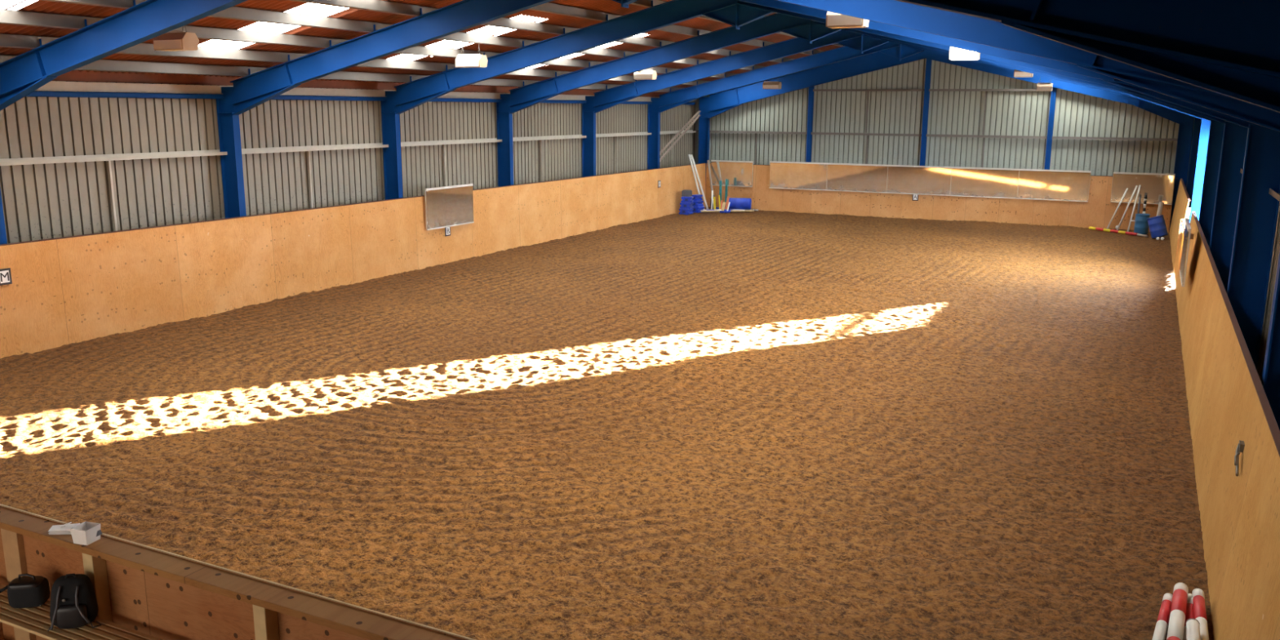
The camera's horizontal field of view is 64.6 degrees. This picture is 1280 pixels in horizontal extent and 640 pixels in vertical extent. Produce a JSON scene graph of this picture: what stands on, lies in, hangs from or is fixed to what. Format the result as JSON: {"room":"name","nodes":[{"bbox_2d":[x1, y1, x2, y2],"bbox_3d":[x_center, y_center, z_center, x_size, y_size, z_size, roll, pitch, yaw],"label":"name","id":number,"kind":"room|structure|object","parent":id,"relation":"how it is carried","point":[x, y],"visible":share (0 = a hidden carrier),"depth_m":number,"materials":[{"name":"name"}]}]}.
{"room":"sports facility","nodes":[
{"label":"sports facility","id":0,"kind":"room"},
{"bbox_2d":[0,80,694,243],"bbox_3d":[-7.054,-3.503,25.561,0.036,4.977,42.000,6,13,26],"label":"wall","id":1,"kind":"structure","parent":0,"point":[40,202],"depth_m":22.65,"materials":[{"name":"metal"}]},
{"bbox_2d":[0,0,840,97],"bbox_3d":[1.647,-5.985,20.613,19.760,2.464,42.400,6,13,26],"label":"ceiling","id":2,"kind":"structure","parent":0,"point":[611,6],"depth_m":20.90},
{"bbox_2d":[0,0,37,10],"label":"window","id":3,"kind":"structure","parent":2,"relation":"attached to","point":[4,4],"depth_m":14.21,"materials":[{"name":"white"}]},
{"bbox_2d":[152,25,199,51],"bbox_3d":[-7.321,-4.576,15.942,0.660,0.646,0.326,6,13,26],"label":"floodlight","id":4,"kind":"object","parent":2,"relation":"hanging from","point":[171,41],"visible":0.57,"depth_m":15.85,"materials":[{"name":"white metal"}]},
{"bbox_2d":[198,2,348,48],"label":"window","id":5,"kind":"structure","parent":2,"relation":"attached to","point":[311,9],"depth_m":18.12,"materials":[{"name":"white"}]},
{"bbox_2d":[386,14,547,61],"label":"window","id":6,"kind":"structure","parent":2,"relation":"attached to","point":[487,30],"depth_m":22.59,"materials":[{"name":"white"}]},
{"bbox_2d":[455,45,488,67],"bbox_3d":[-3.784,-5.994,22.702,0.660,0.645,0.326,6,13,26],"label":"floodlight","id":7,"kind":"object","parent":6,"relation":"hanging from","point":[464,60],"visible":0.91,"depth_m":22.62,"materials":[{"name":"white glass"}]},
{"bbox_2d":[525,33,648,68],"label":"window","id":8,"kind":"structure","parent":2,"relation":"attached to","point":[641,34],"depth_m":27.39,"materials":[{"name":"white"}]},
{"bbox_2d":[762,77,782,88],"bbox_3d":[5.120,-9.383,39.148,0.660,0.884,0.326,6,13,26],"label":"floodlight","id":9,"kind":"object","parent":2,"relation":"hanging from","point":[766,85],"visible":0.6,"depth_m":39.09,"materials":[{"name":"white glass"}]},
{"bbox_2d":[948,46,980,60],"bbox_3d":[5.952,-5.170,18.482,0.500,0.817,0.326,6,13,26],"label":"floodlight","id":10,"kind":"object","parent":2,"relation":"hanging from","point":[955,54],"visible":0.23,"depth_m":18.43,"materials":[{"name":"white"}]},
{"bbox_2d":[1013,69,1033,77],"bbox_3d":[11.095,-7.440,29.201,0.500,0.854,0.326,6,13,26],"label":"floodlight","id":11,"kind":"object","parent":2,"relation":"hanging from","point":[1017,73],"visible":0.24,"depth_m":29.15,"materials":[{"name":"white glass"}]},
{"bbox_2d":[0,206,1213,639],"bbox_3d":[2.715,-0.688,23.833,18.540,0.122,37.075,6,13,26],"label":"floor","id":12,"kind":"structure","parent":0,"point":[760,424],"depth_m":13.30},
{"bbox_2d":[679,208,693,214],"bbox_3d":[1.857,-4.378,40.751,0.440,0.232,0.426,7,14,29],"label":"block","id":13,"kind":"object","parent":12,"relation":"on","point":[686,211],"visible":0.97,"depth_m":40.59,"materials":[{"name":"blue plastic"}]},
{"bbox_2d":[680,202,693,208],"bbox_3d":[1.877,-4.607,40.693,0.440,0.232,0.426,5,13,20],"label":"block","id":14,"kind":"object","parent":13,"relation":"on","point":[683,205],"visible":0.97,"depth_m":40.51,"materials":[{"name":"blue plastic"}]},
{"bbox_2d":[680,195,693,203],"bbox_3d":[1.896,-4.838,40.636,0.440,0.232,0.426,3,12,12],"label":"block","id":15,"kind":"object","parent":14,"relation":"on","point":[685,199],"visible":1,"depth_m":40.43,"materials":[{"name":"blue plastic"}]},
{"bbox_2d":[681,189,692,196],"bbox_3d":[1.881,-5.085,40.596,0.340,0.250,0.300,6,13,26],"label":"crate","id":16,"kind":"object","parent":15,"relation":"on","point":[685,193],"visible":1,"depth_m":40.47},
{"bbox_2d":[688,154,704,209],"bbox_3d":[2.340,-5.699,41.975,0.732,2.321,0.075,-1,12,-5],"label":"leaning pole","id":17,"kind":"object","parent":12,"relation":"on","point":[689,155],"visible":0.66,"depth_m":41.88,"materials":[{"name":"white paint"}]},
{"bbox_2d":[692,206,704,213],"bbox_3d":[2.352,-4.542,41.549,0.420,0.232,0.426,9,15,37],"label":"block","id":18,"kind":"object","parent":12,"relation":"on","point":[695,209],"visible":0.78,"depth_m":41.36,"materials":[{"name":"blue plastic"}]},
{"bbox_2d":[692,200,703,206],"bbox_3d":[2.336,-4.776,41.508,0.360,0.232,0.426,9,15,37],"label":"block","id":19,"kind":"object","parent":18,"relation":"on","point":[696,203],"visible":0.7,"depth_m":41.34,"materials":[{"name":"blue plastic"}]},
{"bbox_2d":[692,194,702,200],"bbox_3d":[2.319,-5.010,41.468,0.300,0.232,0.426,9,15,37],"label":"block","id":20,"kind":"object","parent":19,"relation":"on","point":[696,197],"visible":0.73,"depth_m":41.34,"materials":[{"name":"blue plastic"}]},
{"bbox_2d":[690,154,708,208],"bbox_3d":[2.483,-5.710,42.082,0.809,2.303,0.076,2,12,8],"label":"leaning pole","id":21,"kind":"object","parent":12,"relation":"on","point":[691,156],"visible":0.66,"depth_m":42.05,"materials":[{"name":"white paint"}]},
{"bbox_2d":[706,160,714,205],"bbox_3d":[3.007,-5.676,42.616,0.092,2.045,1.189,-2,12,-12],"label":"leaning pole","id":22,"kind":"object","parent":12,"relation":"on","point":[708,161],"visible":0.83,"depth_m":42.66,"materials":[{"name":"white paint"}]},
{"bbox_2d":[715,180,722,208],"bbox_3d":[3.385,-5.259,42.589,0.410,1.200,0.410,-4,13,-18],"label":"stand","id":23,"kind":"object","parent":12,"relation":"on","point":[720,181],"visible":0.7,"depth_m":42.52,"materials":[{"name":"teal paint"}]},
{"bbox_2d":[720,201,725,213],"bbox_3d":[3.410,-4.613,41.477,0.180,0.415,0.279,6,13,26],"label":"board","id":24,"kind":"object","parent":12,"relation":"on","point":[722,211],"visible":1,"depth_m":41.46,"materials":[{"name":"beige wood"}]},
{"bbox_2d":[724,178,728,206],"bbox_3d":[3.609,-5.251,42.363,0.410,1.280,0.410,-4,13,-18],"label":"stand","id":25,"kind":"object","parent":12,"relation":"on","point":[726,180],"visible":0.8,"depth_m":42.29,"materials":[{"name":"teal paint"}]},
{"bbox_2d":[700,209,754,212],"bbox_3d":[3.559,-4.472,41.551,2.300,0.080,0.080,-1,12,-6],"label":"pole","id":26,"kind":"object","parent":12,"relation":"on","point":[701,211],"visible":1,"depth_m":41.55,"materials":[{"name":"white plastic"}]},
{"bbox_2d":[1088,226,1137,235],"bbox_3d":[16.624,-3.128,35.599,0.100,0.100,2.031,-5,13,-23],"label":"pole","id":27,"kind":"object","parent":12,"relation":"on","point":[1090,228],"visible":1,"depth_m":35.53,"materials":[{"name":"yellow paint"}]},
{"bbox_2d":[1106,187,1128,228],"bbox_3d":[17.028,-3.954,36.141,0.665,1.501,0.055,0,12,-4],"label":"leaning pole","id":28,"kind":"object","parent":12,"relation":"on","point":[1126,189],"visible":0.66,"depth_m":36.11,"materials":[{"name":"white paint"}]},
{"bbox_2d":[1116,185,1137,230],"bbox_3d":[17.266,-3.954,35.905,0.751,1.603,0.056,-4,13,-20],"label":"leaning pole","id":29,"kind":"object","parent":12,"relation":"on","point":[1135,188],"visible":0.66,"depth_m":35.88,"materials":[{"name":"white paint"}]},
{"bbox_2d":[1127,185,1141,231],"bbox_3d":[17.378,-3.906,35.630,0.056,1.628,0.987,10,15,40],"label":"leaning pole","id":30,"kind":"object","parent":12,"relation":"on","point":[1139,188],"visible":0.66,"depth_m":35.61,"materials":[{"name":"white paint"}]},
{"bbox_2d":[1137,196,1141,213],"bbox_3d":[17.491,-3.700,35.552,0.070,1.250,0.070,6,13,26],"label":"marker post","id":31,"kind":"object","parent":12,"relation":"on","point":[1140,197],"visible":0.34,"depth_m":35.47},
{"bbox_2d":[1133,213,1150,235],"bbox_3d":[17.400,-3.325,35.105,0.464,0.700,0.464,6,13,26],"label":"drum","id":32,"kind":"object","parent":12,"relation":"on","point":[1141,225],"visible":0.87,"depth_m":34.94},
{"bbox_2d":[1142,195,1147,213],"bbox_3d":[17.652,-3.711,35.468,0.090,1.310,0.090,6,13,26],"label":"marker post","id":33,"kind":"object","parent":12,"relation":"on","point":[1145,196],"visible":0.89,"depth_m":35.37,"materials":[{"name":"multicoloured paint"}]},
{"bbox_2d":[1146,214,1168,238],"bbox_3d":[17.338,-3.128,33.936,0.520,0.807,0.691,-10,15,-39],"label":"drum","id":34,"kind":"object","parent":12,"relation":"on","point":[1157,224],"visible":0.98,"depth_m":33.73,"materials":[{"name":"plastic"}]},
{"bbox_2d":[1156,201,1164,216],"bbox_3d":[17.585,-3.409,34.366,0.290,1.188,0.150,-4,13,-18],"label":"roll","id":35,"kind":"object","parent":12,"relation":"on","point":[1160,208],"visible":0.34,"depth_m":34.25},
{"bbox_2d":[1151,593,1173,639],"bbox_3d":[3.832,2.649,7.603,0.084,0.084,2.833,8,14,31],"label":"pole","id":36,"kind":"object","parent":12,"relation":"on","point":[1163,618],"visible":0.87,"depth_m":8.35,"materials":[{"name":"white paint"}]},
{"bbox_2d":[1173,218,1185,286],"bbox_3d":[13.628,-1.718,25.542,0.122,1.422,3.220,6,13,26],"label":"gate","id":37,"kind":"object","parent":12,"relation":"on","point":[1180,238],"visible":0.76,"depth_m":25.83,"materials":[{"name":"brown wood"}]},
{"bbox_2d":[1183,593,1194,639],"bbox_3d":[4.102,2.684,7.529,0.100,0.100,2.920,6,13,27],"label":"pole","id":38,"kind":"object","parent":12,"relation":"on","point":[1189,609],"visible":0.28,"depth_m":8.48,"materials":[{"name":"white paint"}]},
{"bbox_2d":[1166,582,1188,639],"bbox_3d":[3.971,2.587,7.565,0.112,0.112,2.906,7,14,29],"label":"pole","id":39,"kind":"object","parent":38,"relation":"on","point":[1180,597],"visible":1,"depth_m":8.28,"materials":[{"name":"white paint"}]},
{"bbox_2d":[1191,588,1208,639],"bbox_3d":[4.168,2.615,7.459,0.097,0.092,2.880,6,13,26],"label":"pole","id":40,"kind":"object","parent":38,"relation":"on","point":[1198,598],"visible":0.88,"depth_m":8.34,"materials":[{"name":"white paint"}]},
{"bbox_2d":[1186,617,1200,639],"bbox_3d":[3.893,2.577,7.100,0.096,0.096,2.020,6,13,27],"label":"pole","id":41,"kind":"object","parent":40,"relation":"on","point":[1193,625],"visible":1,"depth_m":7.81,"materials":[{"name":"white paint"}]},
{"bbox_3d":[3.568,-4.518,41.719,1.974,0.080,1.337,6,13,26],"label":"pole","id":42,"kind":"object","parent":12,"relation":"on","visible":0},
{"bbox_2d":[728,197,751,209],"bbox_3d":[4.138,-4.810,41.838,0.906,0.484,0.485,3,12,10],"label":"drum","id":43,"kind":"object","parent":42,"relation":"on","point":[735,202],"visible":0.94,"depth_m":41.66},
{"bbox_2d":[693,58,1195,189],"bbox_3d":[11.016,-7.479,39.517,19.360,7.250,0.036,6,13,26],"label":"wall","id":44,"kind":"structure","parent":0,"point":[1077,114],"depth_m":39.00,"materials":[{"name":"metal"}]},
{"bbox_2d":[1256,201,1279,382],"bbox_3d":[10.301,-1.609,17.109,0.036,4.977,42.000,6,13,26],"label":"wall","id":45,"kind":"structure","parent":0,"point":[1276,250],"depth_m":13.38,"materials":[{"name":"metal"}]},
{"bbox_3d":[-7.754,0.142,2.684,19.360,7.250,0.036,6,13,26],"label":"wall","id":46,"kind":"structure","parent":0,"visible":0},
{"bbox_2d":[0,8,738,78],"bbox_3d":[-4.200,-6.190,23.539,0.128,0.200,41.980,6,13,26],"label":"skylight","id":47,"kind":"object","parent":46,"relation":"attached to","point":[6,16],"depth_m":18.17,"materials":[{"name":"plastic"}]},
{"bbox_2d":[633,67,657,79],"bbox_3d":[0.162,-7.798,31.731,0.660,0.510,0.326,6,13,26],"label":"floodlight","id":48,"kind":"object","parent":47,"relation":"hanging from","point":[650,74],"visible":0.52,"depth_m":31.63,"materials":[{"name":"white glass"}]},
{"bbox_2d":[41,0,765,70],"bbox_3d":[-3.196,-6.336,22.997,0.128,0.200,41.980,6,13,26],"label":"skylight","id":49,"kind":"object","parent":46,"relation":"attached to","point":[233,12],"depth_m":18.30,"materials":[{"name":"plastic"}]},
{"bbox_2d":[288,0,795,62],"bbox_3d":[-2.192,-6.482,22.455,0.128,0.200,41.980,6,13,26],"label":"roof purlin","id":50,"kind":"structure","parent":46,"relation":"attached to","point":[380,6],"depth_m":21.06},
{"bbox_2d":[630,0,844,46],"bbox_3d":[-0.184,-6.774,21.372,0.128,0.200,41.980,6,13,26],"label":"roof purlin","id":51,"kind":"structure","parent":46,"relation":"attached to","point":[647,3],"depth_m":22.51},
{"bbox_3d":[5.481,-5.645,18.718,0.120,0.200,41.980,6,13,26],"label":"roof purlin","id":52,"kind":"structure","parent":46,"relation":"attached to","visible":0},
{"bbox_2d":[826,11,869,28],"bbox_3d":[2.772,-4.284,13.438,0.500,0.777,0.326,6,13,26],"label":"floodlight","id":53,"kind":"object","parent":52,"relation":"hanging from","point":[833,20],"visible":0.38,"depth_m":13.39,"materials":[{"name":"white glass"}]},
{"bbox_2d":[1036,76,1053,91],"bbox_3d":[14.327,-8.666,35.746,0.500,1.143,0.326,6,13,26],"label":"floodlight","id":54,"kind":"object","parent":52,"relation":"hanging from","point":[1041,86],"visible":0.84,"depth_m":35.72,"materials":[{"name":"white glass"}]},
{"label":"outside","id":55,"kind":"structure","parent":0,"visible":0},
{"bbox_3d":[22.930,-2.174,32.697,74.000,0.230,110.000,6,13,26],"label":"ground","id":56,"kind":"structure","parent":55,"visible":0},
{"bbox_2d":[0,503,475,639],"bbox_3d":[-5.528,1.984,7.782,17.800,1.517,0.186,6,13,26],"label":"wooden barrier","id":57,"kind":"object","parent":56,"relation":"on","point":[159,593],"depth_m":6.47,"materials":[{"name":"brown wood"}]},
{"bbox_2d":[48,521,79,534],"bbox_3d":[-3.883,1.406,6.841,0.200,0.044,0.132,0,12,-2],"label":"paper napkins","id":58,"kind":"object","parent":57,"relation":"on","point":[64,529],"visible":0.73,"depth_m":6.80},
{"bbox_2d":[70,521,102,545],"bbox_3d":[-3.653,1.409,6.685,0.126,0.105,0.133,4,12,16],"label":"carton","id":59,"kind":"object","parent":57,"relation":"on","point":[86,533],"visible":1,"depth_m":6.65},
{"bbox_2d":[0,163,706,359],"bbox_3d":[-5.324,-2.433,27.554,0.130,2.025,36.250,6,13,26],"label":"kickboard","id":60,"kind":"object","parent":56,"relation":"on","point":[63,291],"visible":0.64,"depth_m":21.96,"materials":[{"name":"brown wood"}]},
{"bbox_2d":[0,267,12,285],"bbox_3d":[-10.609,-0.721,16.901,0.022,0.270,0.230,6,13,26],"label":"marker","id":61,"kind":"object","parent":60,"relation":"attached to","point":[5,273],"visible":1,"depth_m":16.91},
{"bbox_2d":[444,226,450,236],"bbox_3d":[-5.229,-2.421,27.560,0.022,0.270,0.230,6,13,26],"label":"marker","id":62,"kind":"object","parent":60,"relation":"attached to","point":[447,229],"visible":1,"depth_m":27.54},
{"bbox_2d":[424,183,474,230],"bbox_3d":[-5.174,-3.088,27.502,0.107,1.090,2.070,6,13,26],"label":"wall mirror","id":63,"kind":"object","parent":60,"relation":"attached to","point":[446,206],"visible":1,"depth_m":27.41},
{"bbox_2d":[0,0,1279,430],"bbox_3d":[-2.579,-1.848,12.863,19.300,6.922,0.210,6,13,26],"label":"frame","id":64,"kind":"object","parent":56,"relation":"on","point":[20,75],"visible":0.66,"depth_m":10.04,"materials":[{"name":"blue metal"}]},
{"bbox_2d":[216,0,1279,369],"bbox_3d":[-0.269,-2.786,17.398,19.300,6.922,0.210,6,13,26],"label":"frame","id":65,"kind":"object","parent":56,"relation":"on","point":[1257,212],"visible":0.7,"depth_m":15.67,"materials":[{"name":"blue metal"}]},
{"bbox_2d":[805,85,814,162],"bbox_3d":[6.935,-6.972,41.555,0.170,5.266,0.200,6,13,26],"label":"post","id":66,"kind":"object","parent":56,"relation":"on","point":[811,93],"visible":0.64,"depth_m":41.28,"materials":[{"name":"blue metal"}]},
{"bbox_2d":[380,0,1248,293],"bbox_3d":[2.042,-3.724,21.932,19.300,6.922,0.210,6,13,26],"label":"frame","id":67,"kind":"object","parent":56,"relation":"on","point":[406,96],"visible":0.53,"depth_m":22.26,"materials":[{"name":"blue metal"}]},
{"bbox_2d":[496,13,1224,247],"bbox_3d":[4.353,-4.662,26.467,19.300,6.922,0.210,6,13,26],"label":"frame","id":68,"kind":"object","parent":56,"relation":"on","point":[521,98],"visible":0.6,"depth_m":27.35,"materials":[{"name":"blue metal"}]},
{"bbox_2d":[582,29,1210,222],"bbox_3d":[6.664,-5.601,31.002,19.300,6.922,0.210,6,13,26],"label":"frame","id":69,"kind":"object","parent":56,"relation":"on","point":[603,100],"visible":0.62,"depth_m":32.26,"materials":[{"name":"blue metal"}]},
{"bbox_2d":[647,41,1201,220],"bbox_3d":[8.975,-6.539,35.537,19.300,6.922,0.210,6,13,26],"label":"frame","id":70,"kind":"object","parent":56,"relation":"on","point":[666,101],"visible":0.5,"depth_m":37.07,"materials":[{"name":"blue metal"}]},
{"bbox_2d":[920,58,931,165],"bbox_3d":[11.063,-7.021,39.442,0.170,6.284,0.200,6,13,26],"label":"post","id":71,"kind":"object","parent":56,"relation":"on","point":[928,64],"visible":0.64,"depth_m":39.16,"materials":[{"name":"blue metal"}]},
{"bbox_2d":[813,88,1036,91],"bbox_3d":[11.042,-8.875,39.086,8.950,0.080,0.150,6,13,26],"label":"rail","id":72,"kind":"object","parent":71,"relation":"attached to","point":[814,90],"visible":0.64,"depth_m":39.08,"materials":[{"name":"metal"}]},
{"bbox_2d":[865,91,869,133],"bbox_3d":[9.030,-8.266,40.254,0.050,1.620,0.060,6,13,26],"label":"hanger","id":73,"kind":"object","parent":72,"relation":"hanging from","point":[868,91],"visible":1,"depth_m":40.24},
{"bbox_2d":[982,91,986,134],"bbox_3d":[13.039,-7.828,38.302,0.050,1.620,0.060,6,13,26],"label":"hanger","id":74,"kind":"object","parent":72,"relation":"hanging from","point":[985,91],"visible":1,"depth_m":38.29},
{"bbox_2d":[693,129,1192,141],"bbox_3d":[10.964,-7.204,39.471,19.360,0.090,0.150,6,13,26],"label":"rail","id":75,"kind":"object","parent":71,"relation":"attached to","point":[697,131],"visible":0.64,"depth_m":38.83,"materials":[{"name":"metal"}]},
{"bbox_2d":[755,133,757,164],"bbox_3d":[4.875,-6.863,42.662,0.050,1.970,0.060,6,13,26],"label":"hanger","id":76,"kind":"object","parent":75,"relation":"attached to","point":[756,133],"visible":0.64,"depth_m":42.58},
{"bbox_2d":[865,135,868,164],"bbox_3d":[9.080,-6.404,40.614,0.050,1.970,0.060,6,13,26],"label":"hanger","id":77,"kind":"object","parent":75,"relation":"hanging from","point":[867,135],"visible":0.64,"depth_m":40.51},
{"bbox_2d":[981,137,985,167],"bbox_3d":[13.080,-5.968,38.666,0.050,1.970,0.060,6,13,26],"label":"hanger","id":78,"kind":"object","parent":75,"relation":"attached to","point":[984,138],"visible":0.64,"depth_m":38.57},
{"bbox_2d":[705,163,1177,232],"bbox_3d":[10.818,-4.841,39.530,17.890,2.020,0.125,6,13,26],"label":"kickboard","id":79,"kind":"object","parent":56,"relation":"on","point":[1098,211],"visible":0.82,"depth_m":39.07,"materials":[{"name":"wood"}]},
{"bbox_2d":[711,160,753,186],"bbox_3d":[3.870,-6.174,42.657,1.870,1.070,0.107,6,13,26],"label":"wall mirror","id":80,"kind":"object","parent":79,"relation":"attached to","point":[738,173],"visible":0.89,"depth_m":42.59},
{"bbox_2d":[911,194,918,200],"bbox_3d":[10.738,-4.791,39.480,0.230,0.270,0.022,6,13,26],"label":"marker","id":81,"kind":"object","parent":79,"relation":"attached to","point":[915,197],"visible":1,"depth_m":39.48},
{"bbox_2d":[768,160,1090,201],"bbox_3d":[10.818,-5.426,39.271,12.160,1.110,0.107,6,13,26],"label":"wall mirror","id":82,"kind":"object","parent":79,"relation":"attached to","point":[979,182],"visible":1,"depth_m":38.96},
{"bbox_2d":[768,162,826,190],"bbox_3d":[6.449,-5.880,41.362,2.420,1.020,0.013,6,13,26],"label":"mirror glass","id":83,"kind":"object","parent":82,"relation":"on","point":[789,175],"depth_m":41.33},
{"bbox_2d":[826,164,888,192],"bbox_3d":[8.625,-5.642,40.302,2.420,1.020,0.014,6,13,26],"label":"mirror glass","id":84,"kind":"object","parent":82,"relation":"on","point":[865,178],"depth_m":40.28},
{"bbox_2d":[886,166,951,195],"bbox_3d":[10.801,-5.404,39.242,2.420,1.020,0.013,6,13,26],"label":"mirror glass","id":85,"kind":"object","parent":82,"relation":"on","point":[922,180],"depth_m":39.22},
{"bbox_2d":[950,168,1018,198],"bbox_3d":[12.977,-5.167,38.183,2.420,1.020,0.013,6,13,26],"label":"mirror glass","id":86,"kind":"object","parent":82,"relation":"on","point":[997,183],"depth_m":38.16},
{"bbox_2d":[1017,170,1090,200],"bbox_3d":[15.153,-4.929,37.123,2.420,1.020,0.014,6,13,26],"label":"mirror glass","id":87,"kind":"object","parent":82,"relation":"on","point":[1055,185],"depth_m":37.10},
{"bbox_2d":[1110,172,1175,204],"bbox_3d":[17.797,-4.669,35.871,1.960,1.080,0.107,6,13,26],"label":"wall mirror","id":88,"kind":"object","parent":79,"relation":"attached to","point":[1158,187],"visible":1,"depth_m":35.80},
{"bbox_2d":[697,50,1194,231],"bbox_3d":[10.873,-7.310,39.262,18.600,6.922,0.170,6,13,26],"label":"frame","id":89,"kind":"object","parent":56,"relation":"on","point":[718,103],"visible":0.57,"depth_m":39.63,"materials":[{"name":"blue metal"}]},
{"bbox_2d":[659,113,700,162],"bbox_3d":[1.629,-7.471,41.502,0.066,1.934,4.198,6,13,26],"label":"diagonal brace","id":90,"kind":"object","parent":89,"relation":"attached to","point":[699,115],"visible":1,"depth_m":41.49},
{"bbox_2d":[659,110,701,155],"bbox_3d":[1.631,-7.691,41.456,0.066,1.822,4.197,6,13,26],"label":"diagonal brace","id":91,"kind":"object","parent":89,"relation":"attached to","point":[675,136],"visible":1,"depth_m":41.42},
{"bbox_2d":[1044,87,1057,169],"bbox_3d":[15.140,-6.055,37.564,0.170,5.222,0.200,6,13,26],"label":"post","id":92,"kind":"object","parent":56,"relation":"on","point":[1053,94],"visible":0.55,"depth_m":37.28,"materials":[{"name":"blue metal"}]},
{"bbox_2d":[895,0,1279,112],"bbox_3d":[-4.890,-0.909,8.328,19.300,6.922,0.210,6,13,26],"label":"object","id":93,"kind":"structure","parent":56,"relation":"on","point":[1230,48],"depth_m":4.53,"materials":[{"name":"blue metal"}]},
{"bbox_2d":[0,54,684,92],"bbox_3d":[-6.207,-5.898,24.622,0.128,0.200,41.980,6,13,26],"label":"roof purlin","id":94,"kind":"structure","parent":93,"relation":"attached to","point":[110,65],"depth_m":20.48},
{"bbox_2d":[0,129,696,165],"bbox_3d":[-6.982,-4.342,25.294,0.150,0.110,41.900,6,13,26],"label":"rail","id":95,"kind":"object","parent":93,"relation":"attached to","point":[42,160],"visible":1,"depth_m":22.61,"materials":[{"name":"metal"}]},
{"bbox_2d":[106,160,117,231],"bbox_3d":[-10.109,-2.077,19.450,0.080,1.960,0.055,6,13,26],"label":"hanger","id":96,"kind":"object","parent":95,"relation":"hanging from","point":[108,162],"visible":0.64,"depth_m":19.37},
{"bbox_2d":[306,151,312,208],"bbox_3d":[-7.801,-3.014,23.980,0.080,1.960,0.055,6,13,26],"label":"hanger","id":97,"kind":"object","parent":95,"relation":"hanging from","point":[308,152],"visible":0.64,"depth_m":23.89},
{"bbox_2d":[442,144,446,186],"bbox_3d":[-5.492,-3.951,28.510,0.080,1.960,0.055,6,13,26],"label":"hanger","id":98,"kind":"object","parent":95,"relation":"hanging from","point":[443,145],"visible":0.64,"depth_m":28.41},
{"bbox_2d":[539,139,542,182],"bbox_3d":[-3.224,-4.872,32.961,0.080,1.960,0.055,6,13,26],"label":"hanger","id":99,"kind":"object","parent":95,"relation":"hanging from","point":[540,147],"visible":0.64,"depth_m":32.88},
{"bbox_2d":[613,136,615,173],"bbox_3d":[-0.924,-5.806,37.474,0.080,1.960,0.055,6,13,26],"label":"hanger","id":100,"kind":"object","parent":95,"relation":"hanging from","point":[614,136],"visible":0.64,"depth_m":37.39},
{"bbox_2d":[671,133,673,166],"bbox_3d":[1.353,-6.731,41.942,0.080,1.960,0.055,6,13,26],"label":"hanger","id":101,"kind":"object","parent":95,"relation":"hanging from","point":[672,134],"visible":0.64,"depth_m":41.88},
{"bbox_2d":[0,33,711,84],"bbox_3d":[-5.204,-6.044,24.081,0.128,0.200,41.980,6,13,26],"label":"skylight","id":102,"kind":"structure","parent":93,"relation":"attached to","point":[14,41],"depth_m":19.52,"materials":[{"name":"plastic"}]},
{"bbox_2d":[25,90,695,104],"bbox_3d":[-7.002,-5.457,24.959,0.140,0.100,41.700,6,13,26],"label":"beam","id":103,"kind":"structure","parent":93,"relation":"attached to","point":[36,93],"depth_m":21.16,"materials":[{"name":"blue metal"}]},
{"bbox_2d":[35,80,697,102],"bbox_3d":[-6.929,-5.619,25.048,0.120,0.170,41.980,6,13,26],"label":"roof purlin","id":104,"kind":"structure","parent":103,"relation":"on","point":[51,86],"depth_m":21.00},
{"bbox_2d":[528,2,822,54],"bbox_3d":[-1.188,-6.628,21.914,0.128,0.200,41.980,6,13,26],"label":"roof purlin","id":105,"kind":"structure","parent":93,"relation":"attached to","point":[549,7],"depth_m":22.53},
{"bbox_2d":[1240,168,1279,201],"bbox_3d":[10.197,-2.448,16.931,0.150,0.070,41.900,6,13,26],"label":"rail","id":106,"kind":"object","parent":93,"relation":"attached to","point":[1272,193],"visible":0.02,"depth_m":12.75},
{"bbox_2d":[1168,178,1191,270],"bbox_3d":[16.631,-3.065,31.255,0.270,2.025,9.930,6,13,26],"label":"kickboard","id":107,"kind":"object","parent":56,"relation":"on","point":[1181,209],"visible":0.69,"depth_m":30.45,"materials":[{"name":"brown wood"}]},
{"bbox_2d":[1175,211,1279,639],"bbox_3d":[7.807,0.518,13.941,0.270,2.025,23.050,6,13,26],"label":"kickboard","id":108,"kind":"object","parent":56,"relation":"on","point":[1228,402],"visible":0.82,"depth_m":9.20,"materials":[{"name":"brown wood"}]},
{"bbox_2d":[1179,217,1194,287],"bbox_3d":[10.623,-1.338,19.683,0.107,1.090,2.100,6,13,26],"label":"wall mirror","id":109,"kind":"object","parent":108,"relation":"attached to","point":[1188,235],"visible":1,"depth_m":19.08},
{"bbox_2d":[1179,223,1189,284],"bbox_3d":[10.592,-1.327,19.701,0.012,1.000,2.088,6,13,26],"label":"mirror glass","id":110,"kind":"object","parent":109,"relation":"on","point":[1185,248],"depth_m":19.14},
{"bbox_2d":[1234,440,1244,476],"bbox_3d":[5.090,1.175,8.607,0.064,0.201,0.408,8,14,32],"label":"metal latch","id":111,"kind":"object","parent":108,"relation":"attached to","point":[1240,447],"visible":1,"depth_m":8.62,"materials":[{"name":"metal"}]},
{"bbox_3d":[-6.623,2.703,5.580,17.700,0.040,4.780,6,13,26],"label":"deck","id":112,"kind":"object","parent":56,"relation":"on","visible":0},
{"bbox_2d":[0,584,162,639],"bbox_3d":[-5.211,2.074,7.421,6.500,0.452,0.315,6,13,26],"label":"slatted bench","id":113,"kind":"object","parent":112,"relation":"on","point":[36,620],"visible":0.68,"depth_m":6.66,"materials":[{"name":"brown wood"}]},
{"bbox_2d":[0,573,49,608],"bbox_3d":[-4.260,1.840,6.907,0.400,0.228,0.166,-1,12,-7],"label":"shoulder bag","id":114,"kind":"object","parent":113,"relation":"on","point":[30,590],"visible":1,"depth_m":6.86,"materials":[{"name":"black fabric"}]},
{"bbox_2d":[47,573,102,631],"bbox_3d":[-3.713,1.835,6.650,0.317,0.351,0.197,-3,12,-15],"label":"backpack","id":115,"kind":"object","parent":113,"relation":"on","point":[73,602],"visible":1,"depth_m":6.60,"materials":[{"name":"black fabric"}]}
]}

